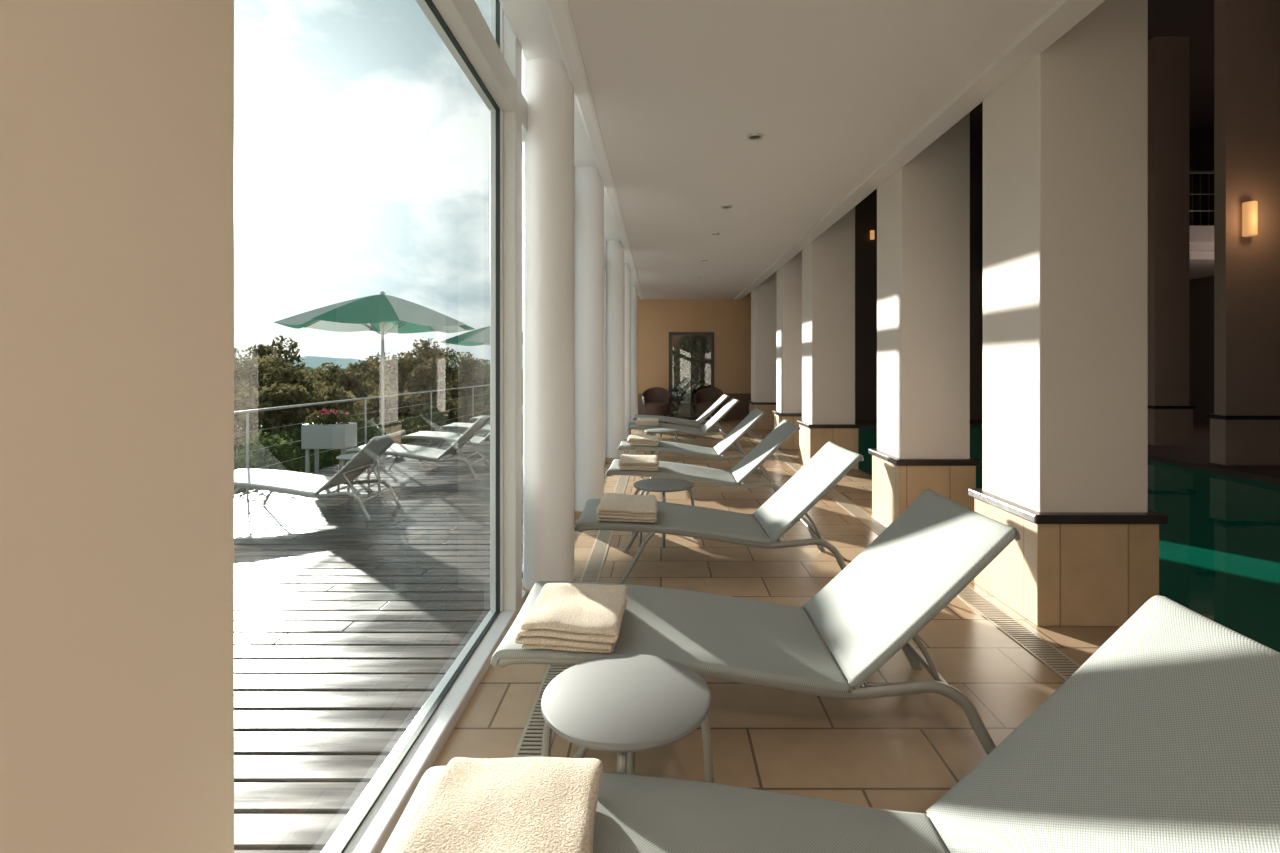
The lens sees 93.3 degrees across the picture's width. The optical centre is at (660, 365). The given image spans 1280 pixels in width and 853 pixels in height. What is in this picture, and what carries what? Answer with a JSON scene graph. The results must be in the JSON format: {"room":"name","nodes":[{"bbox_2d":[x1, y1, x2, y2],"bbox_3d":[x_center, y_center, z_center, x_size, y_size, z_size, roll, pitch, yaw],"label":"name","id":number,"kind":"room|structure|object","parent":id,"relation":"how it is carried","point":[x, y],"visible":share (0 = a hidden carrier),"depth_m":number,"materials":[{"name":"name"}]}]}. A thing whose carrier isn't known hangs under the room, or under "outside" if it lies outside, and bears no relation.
{"room":"spa","nodes":[
{"label":"spa","id":0,"kind":"room"},
{"bbox_2d":[0,0,233,852],"bbox_3d":[-0.785,-0.415,0.290,0.330,3.850,1.180,0,0,0],"label":"wall pier","id":1,"kind":"object","parent":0,"point":[117,116],"visible":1,"depth_m":0.69,"materials":[{"name":"paint"}]},
{"bbox_2d":[320,0,521,852],"bbox_3d":[-0.785,-0.480,2.005,0.130,3.720,2.250,0,0,0],"label":"frame","id":2,"kind":"object","parent":1,"relation":"attached to","point":[500,70],"visible":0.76,"depth_m":2.96,"materials":[{"name":"paint"}]},
{"bbox_2d":[333,0,499,852],"bbox_3d":[-0.799,-0.515,1.940,0.018,3.450,2.050,0,0,0],"label":"gasket","id":3,"kind":"object","parent":2,"relation":"attached to","point":[348,837],"visible":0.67,"depth_m":2.80,"materials":[{"name":"rubber"}]},
{"bbox_2d":[499,0,643,299],"bbox_3d":[-0.565,-1.942,5.050,0.340,0.795,18.100,0,0,0],"label":"beam","id":4,"kind":"structure","parent":0,"point":[542,28],"depth_m":3.20,"materials":[{"name":"white paint"}]},
{"bbox_2d":[522,94,526,606],"bbox_3d":[-0.785,-0.480,4.105,0.130,3.720,1.950,0,0,0],"label":"frame","id":5,"kind":"object","parent":4,"relation":"attached to","point":[524,103],"visible":0.06,"depth_m":3.21,"materials":[{"name":"paint"}]},
{"bbox_2d":[604,238,605,464],"bbox_3d":[-0.785,-0.480,6.530,0.130,3.720,2.900,0,0,0],"label":"frame","id":6,"kind":"object","parent":4,"relation":"attached to","point":[604,238],"visible":0.05,"depth_m":7.85,"materials":[{"name":"paint"}]},
{"bbox_2d":[638,292,750,416],"bbox_3d":[0.750,-0.240,14.200,3.400,3.000,0.200,0,0,0],"label":"wall","id":7,"kind":"structure","parent":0,"point":[729,320],"depth_m":14.10,"materials":[{"name":"brown paint"}]},
{"bbox_2d":[669,332,713,419],"bbox_3d":[0.710,0.235,14.135,1.060,2.050,0.130,0,0,0],"label":"door","id":8,"kind":"structure","parent":7,"relation":"in","point":[691,417],"depth_m":14.07,"materials":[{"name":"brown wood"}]},
{"bbox_2d":[638,393,750,419],"bbox_3d":[0.850,0.950,14.090,3.140,0.620,0.020,0,0,0],"label":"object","id":9,"kind":"structure","parent":7,"relation":"attached to","point":[740,410],"depth_m":14.08,"materials":[{"name":"stone"}]},
{"bbox_2d":[734,0,1104,299],"bbox_3d":[1.780,-1.545,5.050,0.160,0.030,18.100,0,0,0],"label":"beam","id":10,"kind":"structure","parent":7,"relation":"attached to","point":[1064,15],"depth_m":3.53,"materials":[{"name":"paint"}]},
{"bbox_2d":[568,0,1058,298],"bbox_3d":[0.715,-1.650,5.050,2.270,0.180,18.100,0,0,0],"label":"ceiling","id":11,"kind":"structure","parent":0,"point":[833,89],"depth_m":3.55,"materials":[{"name":"paint"}]},
{"bbox_2d":[432,420,1279,813],"bbox_3d":[5.640,1.385,5.050,12.720,0.250,18.100,0,0,0],"label":"floor","id":12,"kind":"structure","parent":0,"point":[903,753],"depth_m":2.36,"materials":[{"name":"tile"}]},
{"bbox_2d":[518,725,543,754],"bbox_3d":[-0.427,1.259,2.035,0.072,0.005,0.158,0,0,0],"label":"floor vent","id":13,"kind":"object","parent":12,"relation":"in","point":[529,725],"depth_m":2.00,"materials":[{"name":"metal"}]},
{"bbox_2d":[513,664,571,757],"bbox_3d":[-0.425,1.258,2.240,0.101,0.005,0.604,0,0,0],"label":"floor vent","id":14,"kind":"object","parent":12,"relation":"in","point":[547,678],"depth_m":2.12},
{"bbox_2d":[523,57,573,588],"bbox_3d":[-0.622,-0.195,3.350,0.280,2.910,0.280,0,0,0],"label":"shaft","id":15,"kind":"object","parent":12,"relation":"on","point":[548,91],"visible":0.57,"depth_m":3.23,"materials":[{"name":"white paint"}]},
{"bbox_2d":[574,166,603,510],"bbox_3d":[-0.622,-0.195,5.100,0.280,2.910,0.280,0,0,0],"label":"shaft","id":16,"kind":"object","parent":12,"relation":"on","point":[588,183],"visible":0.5,"depth_m":4.97,"materials":[{"name":"white paint"}]},
{"bbox_2d":[580,530,612,581],"bbox_3d":[-0.419,1.258,4.066,0.111,0.005,1.091,0,0,0],"label":"floor vent","id":17,"kind":"object","parent":12,"relation":"in","point":[596,558],"depth_m":3.98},
{"bbox_2d":[606,240,624,457],"bbox_3d":[-0.622,-0.195,8.000,0.280,2.910,0.280,0,0,0],"label":"shaft","id":18,"kind":"object","parent":12,"relation":"on","point":[615,252],"visible":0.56,"depth_m":7.88,"materials":[{"name":"white paint"}]},
{"bbox_2d":[613,475,628,493],"bbox_3d":[-0.419,1.258,6.439,0.111,0.005,0.978,0,0,0],"label":"floor vent","id":19,"kind":"object","parent":12,"relation":"in","point":[620,487],"depth_m":6.41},
{"bbox_2d":[541,654,713,782],"bbox_3d":[-0.090,1.060,1.590,0.444,0.401,0.444,0,0,43],"label":"side table","id":20,"kind":"object","parent":12,"relation":"on","point":[623,704],"visible":0.92,"depth_m":1.55,"materials":[{"name":"paint"}]},
{"bbox_2d":[625,263,630,438],"bbox_3d":[-0.622,-0.195,9.750,0.280,2.910,0.280,0,0,0],"label":"shaft","id":21,"kind":"object","parent":12,"relation":"on","point":[627,268],"visible":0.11,"depth_m":9.64,"materials":[{"name":"white paint"}]},
{"bbox_2d":[631,287,637,421],"bbox_3d":[-0.622,-0.195,12.600,0.280,2.910,0.280,0,0,0],"label":"shaft","id":22,"kind":"object","parent":12,"relation":"on","point":[634,294],"visible":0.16,"depth_m":12.48,"materials":[{"name":"white paint"}]},
{"bbox_2d":[642,387,670,423],"bbox_3d":[-0.100,0.872,13.415,0.658,0.783,0.630,0,0,0],"label":"wicker armchair","id":23,"kind":"object","parent":12,"relation":"on","point":[656,400],"visible":0.93,"depth_m":13.36,"materials":[{"name":"brown wicker"}]},
{"bbox_2d":[644,402,668,414],"bbox_3d":[-0.100,0.935,13.380,0.560,0.250,0.560,0,0,0],"label":"seat cushion","id":24,"kind":"object","parent":23,"relation":"on","point":[650,408],"depth_m":13.16,"materials":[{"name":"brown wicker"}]},
{"bbox_2d":[644,428,678,460],"bbox_3d":[0.000,1.060,8.100,0.444,0.401,0.444,0,0,43],"label":"side table","id":25,"kind":"object","parent":12,"relation":"on","point":[659,430],"visible":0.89,"depth_m":8.05,"materials":[{"name":"paint"}]},
{"bbox_2d":[631,478,695,547],"bbox_3d":[0.020,1.060,4.420,0.444,0.401,0.444,0,0,43],"label":"side table","id":26,"kind":"object","parent":12,"relation":"on","point":[663,485],"visible":0.84,"depth_m":4.35,"materials":[{"name":"paint"}]},
{"bbox_2d":[633,394,728,437],"bbox_3d":[0.349,0.887,10.820,1.680,0.746,0.644,0,0,0],"label":"sun lounger","id":27,"kind":"object","parent":12,"relation":"on","point":[723,397],"visible":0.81,"depth_m":10.65,"materials":[{"name":"metal"}]},
{"bbox_2d":[628,398,738,446],"bbox_3d":[0.343,0.887,9.425,1.680,0.746,0.644,0,0,-1],"label":"sun lounger","id":28,"kind":"object","parent":12,"relation":"on","point":[731,403],"visible":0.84,"depth_m":9.19,"materials":[{"name":"metal"}]},
{"bbox_2d":[635,418,658,425],"bbox_3d":[-0.214,0.853,9.300,0.353,0.092,0.439,0,0,0],"label":"folded towel","id":29,"kind":"object","parent":28,"relation":"on","point":[640,421],"visible":1,"depth_m":9.10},
{"bbox_2d":[618,408,765,477],"bbox_3d":[0.349,0.887,7.120,1.680,0.746,0.644,0,0,0],"label":"sun lounger","id":30,"kind":"object","parent":12,"relation":"on","point":[724,445],"visible":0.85,"depth_m":6.90,"materials":[{"name":"metal"}]},
{"bbox_2d":[627,435,658,445],"bbox_3d":[-0.209,0.853,6.999,0.363,0.096,0.439,0,0,-2],"label":"folded towel","id":31,"kind":"object","parent":30,"relation":"on","point":[647,440],"visible":1,"depth_m":6.80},
{"bbox_2d":[605,420,799,494],"bbox_3d":[0.364,0.887,5.515,1.680,0.746,0.644,0,0,1],"label":"sun lounger","id":32,"kind":"object","parent":12,"relation":"on","point":[776,438],"visible":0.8,"depth_m":5.33,"materials":[{"name":"metal"}]},
{"bbox_2d":[618,454,658,470],"bbox_3d":[-0.195,0.851,5.401,0.355,0.099,0.440,0,0,0],"label":"folded towel","id":33,"kind":"object","parent":32,"relation":"on","point":[626,462],"visible":1,"depth_m":5.21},
{"bbox_2d":[693,387,722,421],"bbox_3d":[1.054,0.872,13.415,0.658,0.783,0.630,0,0,15],"label":"wicker armchair","id":34,"kind":"object","parent":12,"relation":"on","point":[704,398],"visible":0.65,"depth_m":13.55,"materials":[{"name":"brown wicker"}]},
{"bbox_2d":[696,402,718,414],"bbox_3d":[1.045,0.935,13.381,0.560,0.250,0.560,0,0,15],"label":"seat cushion","id":35,"kind":"object","parent":34,"relation":"on","point":[701,407],"depth_m":13.17,"materials":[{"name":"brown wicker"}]},
{"bbox_2d":[574,441,863,583],"bbox_3d":[0.333,0.887,3.795,1.680,0.746,0.644,0,0,-1],"label":"sun lounger","id":36,"kind":"object","parent":12,"relation":"on","point":[788,506],"visible":0.88,"depth_m":3.64,"materials":[{"name":"metal"}]},
{"bbox_2d":[596,493,657,522],"bbox_3d":[-0.202,0.852,3.668,0.362,0.096,0.436,0,0,-1],"label":"folded towel","id":37,"kind":"object","parent":36,"relation":"on","point":[612,506],"visible":1,"depth_m":3.49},
{"bbox_2d":[491,489,1019,757],"bbox_3d":[0.299,0.887,2.220,1.680,0.746,0.644,0,0,0],"label":"sun lounger","id":38,"kind":"object","parent":12,"relation":"on","point":[879,602],"visible":0.89,"depth_m":2.09,"materials":[{"name":"metal"}]},
{"bbox_2d":[515,583,627,652],"bbox_3d":[-0.291,0.851,2.080,0.330,0.095,0.419,0,0,2],"label":"folded towel","id":39,"kind":"object","parent":38,"relation":"on","point":[579,617],"visible":1,"depth_m":1.94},
{"bbox_2d":[748,401,776,404],"bbox_3d":[2.115,0.738,12.165,0.640,0.045,0.640,0,0,0],"label":"cap","id":40,"kind":"object","parent":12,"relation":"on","point":[750,402],"depth_m":11.85,"materials":[{"name":"wood"}]},
{"bbox_2d":[751,271,776,401],"bbox_3d":[2.115,-2.250,12.165,0.530,5.980,0.530,0,0,0],"label":"shaft","id":41,"kind":"object","parent":40,"relation":"on","point":[764,296],"visible":0.22,"depth_m":11.90,"materials":[{"name":"paint"}]},
{"bbox_2d":[749,403,776,429],"bbox_3d":[2.115,1.010,12.165,0.590,0.500,0.590,0,0,0],"label":"plinth","id":42,"kind":"object","parent":12,"relation":"on","point":[766,422],"visible":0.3,"depth_m":11.87,"materials":[{"name":"stone"}]},
{"bbox_2d":[772,410,801,415],"bbox_3d":[2.115,0.738,9.415,0.640,0.045,0.640,0,0,0],"label":"cap","id":43,"kind":"object","parent":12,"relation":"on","point":[776,412],"depth_m":9.10,"materials":[{"name":"stone"}]},
{"bbox_2d":[777,250,801,412],"bbox_3d":[2.115,-2.250,9.415,0.530,5.980,0.530,0,0,0],"label":"shaft","id":44,"kind":"object","parent":43,"relation":"on","point":[789,275],"visible":0.13,"depth_m":9.15,"materials":[{"name":"paint"}]},
{"bbox_2d":[774,414,801,448],"bbox_3d":[2.115,1.010,9.415,0.590,0.500,0.590,0,0,0],"label":"plinth","id":45,"kind":"object","parent":12,"relation":"on","point":[792,442],"visible":0.24,"depth_m":9.12,"materials":[{"name":"stone"}]},
{"bbox_2d":[774,450,801,471],"bbox_3d":[1.687,1.258,8.084,0.144,0.005,1.787,0,0,0],"label":"floor vent","id":46,"kind":"object","parent":12,"relation":"in","point":[782,456],"depth_m":8.03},
{"bbox_2d":[799,424,857,468],"bbox_3d":[2.115,1.010,7.665,0.590,0.500,0.590,0,0,0],"label":"plinth","id":47,"kind":"object","parent":12,"relation":"on","point":[811,440],"visible":0.5,"depth_m":7.37,"materials":[{"name":"stone"}]},
{"bbox_2d":[797,420,860,427],"bbox_3d":[2.115,0.738,7.665,0.640,0.045,0.640,0,0,0],"label":"cap","id":48,"kind":"object","parent":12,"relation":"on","point":[803,423],"depth_m":7.35,"materials":[{"name":"stone"}]},
{"bbox_2d":[802,207,854,423],"bbox_3d":[2.115,-2.250,7.665,0.530,5.980,0.530,0,0,0],"label":"shaft","id":49,"kind":"object","parent":48,"relation":"on","point":[828,261],"visible":0.56,"depth_m":7.40,"materials":[{"name":"paint"}]},
{"bbox_2d":[381,595,1279,852],"bbox_3d":[0.299,0.887,1.050,1.680,0.746,0.644,0,0,0],"label":"sun lounger","id":50,"kind":"object","parent":12,"relation":"on","point":[1166,739],"visible":0.84,"depth_m":1.20,"materials":[{"name":"metal"}]},
{"bbox_2d":[393,757,602,852],"bbox_3d":[-0.296,0.858,1.085,0.352,0.091,0.410,0,0,-1],"label":"folded towel","id":51,"kind":"object","parent":50,"relation":"on","point":[518,804],"visible":1,"depth_m":1.12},
{"bbox_2d":[826,488,886,534],"bbox_3d":[1.687,1.258,5.348,0.145,0.005,1.691,0,0,0],"label":"floor vent","id":52,"kind":"object","parent":12,"relation":"in","point":[869,521],"depth_m":5.19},
{"bbox_2d":[872,455,975,523],"bbox_3d":[2.115,1.010,4.915,0.590,0.500,0.590,0,0,0],"label":"plinth","id":53,"kind":"object","parent":12,"relation":"on","point":[894,487],"visible":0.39,"depth_m":4.62,"materials":[{"name":"stone"}]},
{"bbox_2d":[868,449,980,465],"bbox_3d":[2.115,0.738,4.915,0.640,0.045,0.640,0,0,0],"label":"cap","id":54,"kind":"object","parent":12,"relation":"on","point":[892,459],"depth_m":4.60,"materials":[{"name":"stone"}]},
{"bbox_2d":[877,112,969,458],"bbox_3d":[2.115,-2.250,4.915,0.530,5.980,0.530,0,0,0],"label":"shaft","id":55,"kind":"object","parent":54,"relation":"on","point":[923,208],"visible":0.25,"depth_m":4.65,"materials":[{"name":"paint"}]},
{"bbox_2d":[773,453,1079,678],"bbox_3d":[1.690,1.259,7.150,0.140,0.002,11.100,0,0,0],"label":"channel","id":56,"kind":"object","parent":12,"relation":"on","point":[773,453],"visible":0.02,"depth_m":2.87,"materials":[{"name":"metal"}]},
{"bbox_2d":[957,585,1080,680],"bbox_3d":[1.687,1.258,2.934,0.145,0.005,1.044,0,0,0],"label":"floor vent","id":57,"kind":"object","parent":12,"relation":"in","point":[1035,639],"depth_m":2.81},
{"bbox_2d":[974,498,1158,625],"bbox_3d":[2.115,1.010,3.215,0.590,0.500,0.590,0,0,0],"label":"plinth","id":58,"kind":"object","parent":12,"relation":"on","point":[1055,574],"visible":0.64,"depth_m":2.92,"materials":[{"name":"stone"}]},
{"bbox_2d":[968,488,1167,523],"bbox_3d":[2.115,0.738,3.215,0.640,0.045,0.640,0,0,0],"label":"cap","id":59,"kind":"object","parent":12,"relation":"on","point":[1150,517],"depth_m":2.90,"materials":[{"name":"stone"}]},
{"bbox_2d":[983,0,1147,511],"bbox_3d":[2.115,-2.250,3.215,0.530,5.980,0.530,0,0,0],"label":"shaft","id":60,"kind":"object","parent":59,"relation":"on","point":[1065,137],"visible":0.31,"depth_m":2.95,"materials":[{"name":"paint"}]},
{"bbox_2d":[1148,409,1192,445],"bbox_3d":[8.125,0.970,9.750,0.610,0.580,0.360,0,0,0],"label":"plinth","id":61,"kind":"object","parent":12,"relation":"on","point":[1166,427],"visible":0.64,"depth_m":9.57,"materials":[{"name":"paint"}]},
{"bbox_2d":[1148,405,1194,408],"bbox_3d":[8.125,0.655,9.750,0.650,0.050,0.400,0,0,0],"label":"cap","id":62,"kind":"object","parent":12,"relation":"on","point":[1149,406],"depth_m":9.55,"materials":[{"name":"stone"}]},
{"bbox_2d":[1148,36,1188,405],"bbox_3d":[8.125,-2.290,9.750,0.550,5.900,0.300,0,0,0],"label":"shaft","id":63,"kind":"object","parent":62,"relation":"on","point":[1168,56],"visible":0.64,"depth_m":9.60,"materials":[{"name":"paint"}]},
{"bbox_2d":[1207,414,1279,419],"bbox_3d":[7.650,0.655,7.780,1.000,0.050,0.260,0,0,0],"label":"cap","id":64,"kind":"object","parent":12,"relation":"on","point":[1225,417],"depth_m":7.65,"materials":[{"name":"stone"}]},
{"bbox_2d":[1214,0,1279,414],"bbox_3d":[7.650,-2.290,7.780,0.900,5.900,0.160,0,0,0],"label":"shaft","id":65,"kind":"object","parent":64,"relation":"on","point":[1246,32],"visible":0.83,"depth_m":7.70,"materials":[{"name":"paint"}]},
{"bbox_2d":[1242,201,1257,236],"bbox_3d":[7.450,-1.860,7.640,0.140,0.420,0.140,0,0,0],"label":"wall sconce","id":66,"kind":"object","parent":65,"relation":"attached to","point":[1250,208],"visible":1,"depth_m":7.59,"materials":[{"name":"yellow glass"}]},
{"bbox_2d":[1210,418,1279,464],"bbox_3d":[7.650,0.970,7.780,0.960,0.580,0.220,0,0,0],"label":"plinth","id":67,"kind":"object","parent":12,"relation":"on","point":[1232,442],"visible":0.89,"depth_m":7.67,"materials":[{"name":"paint"}]},
{"bbox_2d":[855,142,982,419],"bbox_3d":[7.325,-1.965,14.200,9.750,6.950,0.200,0,0,0],"label":"wall","id":68,"kind":"structure","parent":0,"point":[866,210],"depth_m":14.10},
{"bbox_2d":[858,428,1279,651],"bbox_3d":[4.660,1.395,4.510,4.480,0.130,16.980,0,0,0],"label":"pool water","id":69,"kind":"object","parent":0,"point":[1219,544],"visible":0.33,"depth_m":4.55,"materials":[{"name":"liquid"}]},
{"bbox_2d":[970,0,1213,141],"bbox_3d":[6.850,-5.340,5.050,10.300,0.200,18.100,0,0,0],"label":"ceiling","id":70,"kind":"structure","parent":0,"point":[1194,19],"depth_m":9.78,"materials":[{"name":"brown paint"}]},
{"bbox_2d":[1189,125,1213,423],"bbox_3d":[12.100,-1.965,5.050,0.200,6.950,18.100,0,0,0],"label":"wall","id":71,"kind":"structure","parent":0,"point":[1201,143],"depth_m":13.41,"materials":[{"name":"brown paint"}]},
{"bbox_2d":[1189,170,1213,279],"bbox_3d":[10.075,-2.734,12.425,3.764,1.568,3.250,0,0,0],"label":"balcony","id":72,"kind":"object","parent":71,"relation":"attached to","point":[1201,238],"visible":0.12,"depth_m":10.92,"materials":[{"name":"paint"}]},
{"label":"outside","id":73,"kind":"structure","parent":0,"visible":0},
{"bbox_2d":[234,405,449,494],"bbox_3d":[-5.210,1.702,7.684,1.177,1.770,12.374,0,0,0],"label":"hedge","id":74,"kind":"object","parent":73,"point":[276,456],"visible":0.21,"depth_m":8.66,"materials":[{"name":"green plant"}]},
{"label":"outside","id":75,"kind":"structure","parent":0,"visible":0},
{"bbox_2d":[672,335,710,413],"bbox_3d":[1.000,-1.140,16.100,5.000,5.200,0.200,0,0,0],"label":"wall","id":76,"kind":"structure","parent":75,"point":[685,408],"depth_m":16.00,"materials":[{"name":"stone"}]},
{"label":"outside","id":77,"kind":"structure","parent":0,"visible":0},
{"bbox_3d":[-2.680,1.490,11.000,3.640,0.140,30.000,0,0,0],"label":"deck substructure","id":78,"kind":"object","parent":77,"visible":0},
{"bbox_2d":[234,415,522,852],"bbox_3d":[-2.705,1.394,11.044,3.686,0.028,30.088,0,0,0],"label":"deck","id":79,"kind":"object","parent":78,"relation":"on","point":[346,624],"visible":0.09,"depth_m":3.22,"materials":[{"name":"wood"}]},
{"bbox_2d":[234,430,405,520],"bbox_3d":[-3.361,1.004,5.670,1.680,0.746,0.644,0,0,0],"label":"sun lounger","id":80,"kind":"object","parent":79,"relation":"on","point":[280,481],"visible":0.9,"depth_m":5.60,"materials":[{"name":"metal"}]},
{"bbox_2d":[301,408,356,474],"bbox_3d":[-4.145,0.953,7.553,0.575,0.854,0.357,0,0,0],"label":"flower planter","id":81,"kind":"object","parent":79,"relation":"on","point":[333,429],"visible":0.96,"depth_m":7.42,"materials":[{"name":"white plastic"}]},
{"bbox_2d":[336,453,380,496],"bbox_3d":[-3.300,1.178,6.600,0.444,0.401,0.444,0,0,43],"label":"side table","id":82,"kind":"object","parent":79,"relation":"on","point":[341,458],"visible":0.31,"depth_m":6.59,"materials":[{"name":"paint"}]},
{"bbox_2d":[274,291,474,462],"bbox_3d":[-4.100,0.138,8.900,2.513,2.485,2.513,0,0,34],"label":"parasol","id":83,"kind":"object","parent":79,"relation":"on","point":[382,313],"visible":0.79,"depth_m":8.49,"materials":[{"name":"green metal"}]},
{"bbox_2d":[234,381,522,492],"bbox_3d":[-4.450,0.927,11.000,0.030,0.906,30.000,0,0,0],"label":"deck railing","id":84,"kind":"object","parent":79,"relation":"on","point":[247,412],"visible":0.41,"depth_m":8.57,"materials":[{"name":"silver metal"}]},
{"bbox_2d":[344,416,489,478],"bbox_3d":[-3.021,1.004,7.670,1.680,0.746,0.644,0,0,0],"label":"sun lounger","id":85,"kind":"object","parent":79,"relation":"on","point":[395,450],"visible":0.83,"depth_m":7.57,"materials":[{"name":"metal"}]},
{"bbox_2d":[401,407,522,448],"bbox_3d":[-2.951,1.004,9.120,1.680,0.746,0.644,0,0,0],"label":"sun lounger","id":86,"kind":"object","parent":79,"relation":"on","point":[428,435],"visible":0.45,"depth_m":8.92,"materials":[{"name":"metal"}]},
{"bbox_2d":[440,326,522,345],"bbox_3d":[-4.150,0.147,15.300,2.587,2.465,2.587,0,0,-8],"label":"parasol","id":87,"kind":"object","parent":79,"relation":"on","point":[481,336],"visible":0.27,"depth_m":14.62,"materials":[{"name":"green fabric"}]},
{"bbox_2d":[440,418,522,433],"bbox_3d":[-2.901,1.004,10.520,1.680,0.746,0.644,0,0,0],"label":"sun lounger","id":88,"kind":"object","parent":79,"relation":"on","point":[464,426],"visible":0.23,"depth_m":10.22,"materials":[{"name":"metal"}]},
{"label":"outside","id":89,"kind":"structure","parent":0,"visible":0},
{"bbox_2d":[239,356,522,369],"bbox_3d":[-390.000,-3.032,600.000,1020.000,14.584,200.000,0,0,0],"label":"hill","id":90,"kind":"structure","parent":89,"point":[312,361],"depth_m":518.05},
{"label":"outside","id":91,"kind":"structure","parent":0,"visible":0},
{"bbox_2d":[234,414,474,429],"bbox_3d":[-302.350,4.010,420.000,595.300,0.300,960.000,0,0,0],"label":"ground","id":92,"kind":"structure","parent":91,"point":[433,414],"depth_m":41.26,"materials":[{"name":"green plant"}]},
{"bbox_2d":[234,348,264,445],"bbox_3d":[-12.251,1.632,17.140,2.472,4.464,3.761,0,0,3],"label":"tree","id":93,"kind":"object","parent":92,"relation":"on","point":[235,349],"visible":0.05,"depth_m":17.18,"materials":[{"name":"green plant"}]},
{"bbox_2d":[242,344,275,433],"bbox_3d":[-13.128,1.556,20.059,1.897,4.614,1.843,0,0,-44],"label":"tree","id":94,"kind":"object","parent":92,"relation":"on","point":[262,350],"visible":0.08,"depth_m":19.88,"materials":[{"name":"green plant"}]},
{"bbox_2d":[234,355,296,492],"bbox_3d":[-8.850,1.809,12.915,2.328,4.104,2.362,0,0,0],"label":"tree","id":95,"kind":"object","parent":92,"relation":"on","point":[256,376],"visible":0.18,"depth_m":13.05,"materials":[{"name":"green plant"}]},
{"bbox_2d":[234,335,323,447],"bbox_3d":[-9.308,1.550,15.041,2.225,4.629,1.938,0,0,0],"label":"tree","id":96,"kind":"object","parent":92,"relation":"on","point":[280,350],"visible":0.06,"depth_m":14.89,"materials":[{"name":"green plant"}]},
{"bbox_2d":[234,382,325,491],"bbox_3d":[-6.598,2.068,10.567,1.813,3.597,1.771,0,0,-29],"label":"tree","id":97,"kind":"object","parent":92,"relation":"on","point":[269,397],"visible":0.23,"depth_m":10.41,"materials":[{"name":"green plant"}]},
{"bbox_2d":[260,363,341,435],"bbox_3d":[-7.091,1.892,12.163,1.704,3.948,1.446,0,0,7],"label":"tree","id":98,"kind":"object","parent":92,"relation":"on","point":[295,378],"visible":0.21,"depth_m":11.96,"materials":[{"name":"green plant"}]},
{"bbox_2d":[249,385,371,490],"bbox_3d":[-6.086,2.107,10.942,2.138,3.514,2.203,0,0,0],"label":"tree","id":99,"kind":"object","parent":92,"relation":"on","point":[334,394],"visible":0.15,"depth_m":11.10,"materials":[{"name":"green plant"}]},
{"bbox_2d":[313,362,376,420],"bbox_3d":[-7.961,1.882,14.942,1.790,3.969,1.707,0,0,13],"label":"tree","id":100,"kind":"object","parent":92,"relation":"on","point":[362,389],"visible":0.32,"depth_m":14.85,"materials":[{"name":"green plant"}]},
{"bbox_2d":[345,355,404,429],"bbox_3d":[-10.604,1.738,21.887,2.277,4.256,1.949,0,0,19],"label":"tree","id":101,"kind":"object","parent":92,"relation":"on","point":[364,366],"visible":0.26,"depth_m":21.67,"materials":[{"name":"green plant"}]},
{"bbox_2d":[234,372,522,413],"bbox_3d":[-62.500,2.223,57.600,115.000,4.074,19.200,0,0,0],"label":"woodland","id":102,"kind":"object","parent":92,"relation":"on","point":[488,372],"depth_m":49.56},
{"bbox_2d":[359,387,426,432],"bbox_3d":[-5.851,2.162,12.930,2.065,3.402,1.998,0,0,34],"label":"tree","id":103,"kind":"object","parent":92,"relation":"on","point":[402,401],"visible":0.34,"depth_m":12.81,"materials":[{"name":"green plant"}]},
{"bbox_2d":[356,351,447,429],"bbox_3d":[-7.789,1.696,17.905,2.479,4.337,2.284,0,0,0],"label":"tree","id":104,"kind":"object","parent":92,"relation":"on","point":[403,365],"visible":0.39,"depth_m":17.81,"materials":[{"name":"green plant"}]},
{"bbox_2d":[408,364,447,429],"bbox_3d":[-6.196,1.891,15.501,1.337,3.946,1.297,0,0,-12],"label":"tree","id":105,"kind":"object","parent":92,"relation":"on","point":[424,376],"visible":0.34,"depth_m":15.54,"materials":[{"name":"green plant"}]},
{"bbox_2d":[405,336,452,429],"bbox_3d":[-7.610,1.447,19.855,1.820,4.830,1.772,0,0,42],"label":"tree","id":106,"kind":"object","parent":92,"relation":"on","point":[427,352],"visible":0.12,"depth_m":19.83,"materials":[{"name":"green plant"}]},
{"bbox_2d":[410,347,471,429],"bbox_3d":[-8.592,1.543,24.139,2.277,4.639,2.846,0,0,15],"label":"tree","id":107,"kind":"object","parent":92,"relation":"on","point":[448,370],"visible":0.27,"depth_m":23.75,"materials":[{"name":"green plant"}]},
{"bbox_2d":[438,352,489,431],"bbox_3d":[-6.100,1.703,19.036,2.096,4.323,1.501,0,0,3],"label":"tree","id":108,"kind":"object","parent":92,"relation":"on","point":[465,378],"visible":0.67,"depth_m":18.96,"materials":[{"name":"green plant"}]},
{"bbox_2d":[454,358,489,422],"bbox_3d":[-8.506,1.728,27.921,2.896,4.269,2.735,0,0,0],"label":"tree","id":109,"kind":"object","parent":92,"relation":"on","point":[478,363],"visible":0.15,"depth_m":27.80,"materials":[{"name":"green plant"}]},
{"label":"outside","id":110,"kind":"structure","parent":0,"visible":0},
{"bbox_2d":[674,414,700,415],"bbox_3d":[1.000,1.360,15.150,5.000,0.200,1.700,0,0,0],"label":"ground","id":111,"kind":"structure","parent":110,"point":[674,414],"depth_m":15.37,"materials":[{"name":"green plant"}]},
{"bbox_2d":[672,335,710,415],"bbox_3d":[0.806,0.152,15.159,2.060,2.326,0.921,0,0,0],"label":"shrub","id":112,"kind":"object","parent":111,"relation":"on","point":[681,364],"visible":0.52,"depth_m":15.00,"materials":[{"name":"green plant"}]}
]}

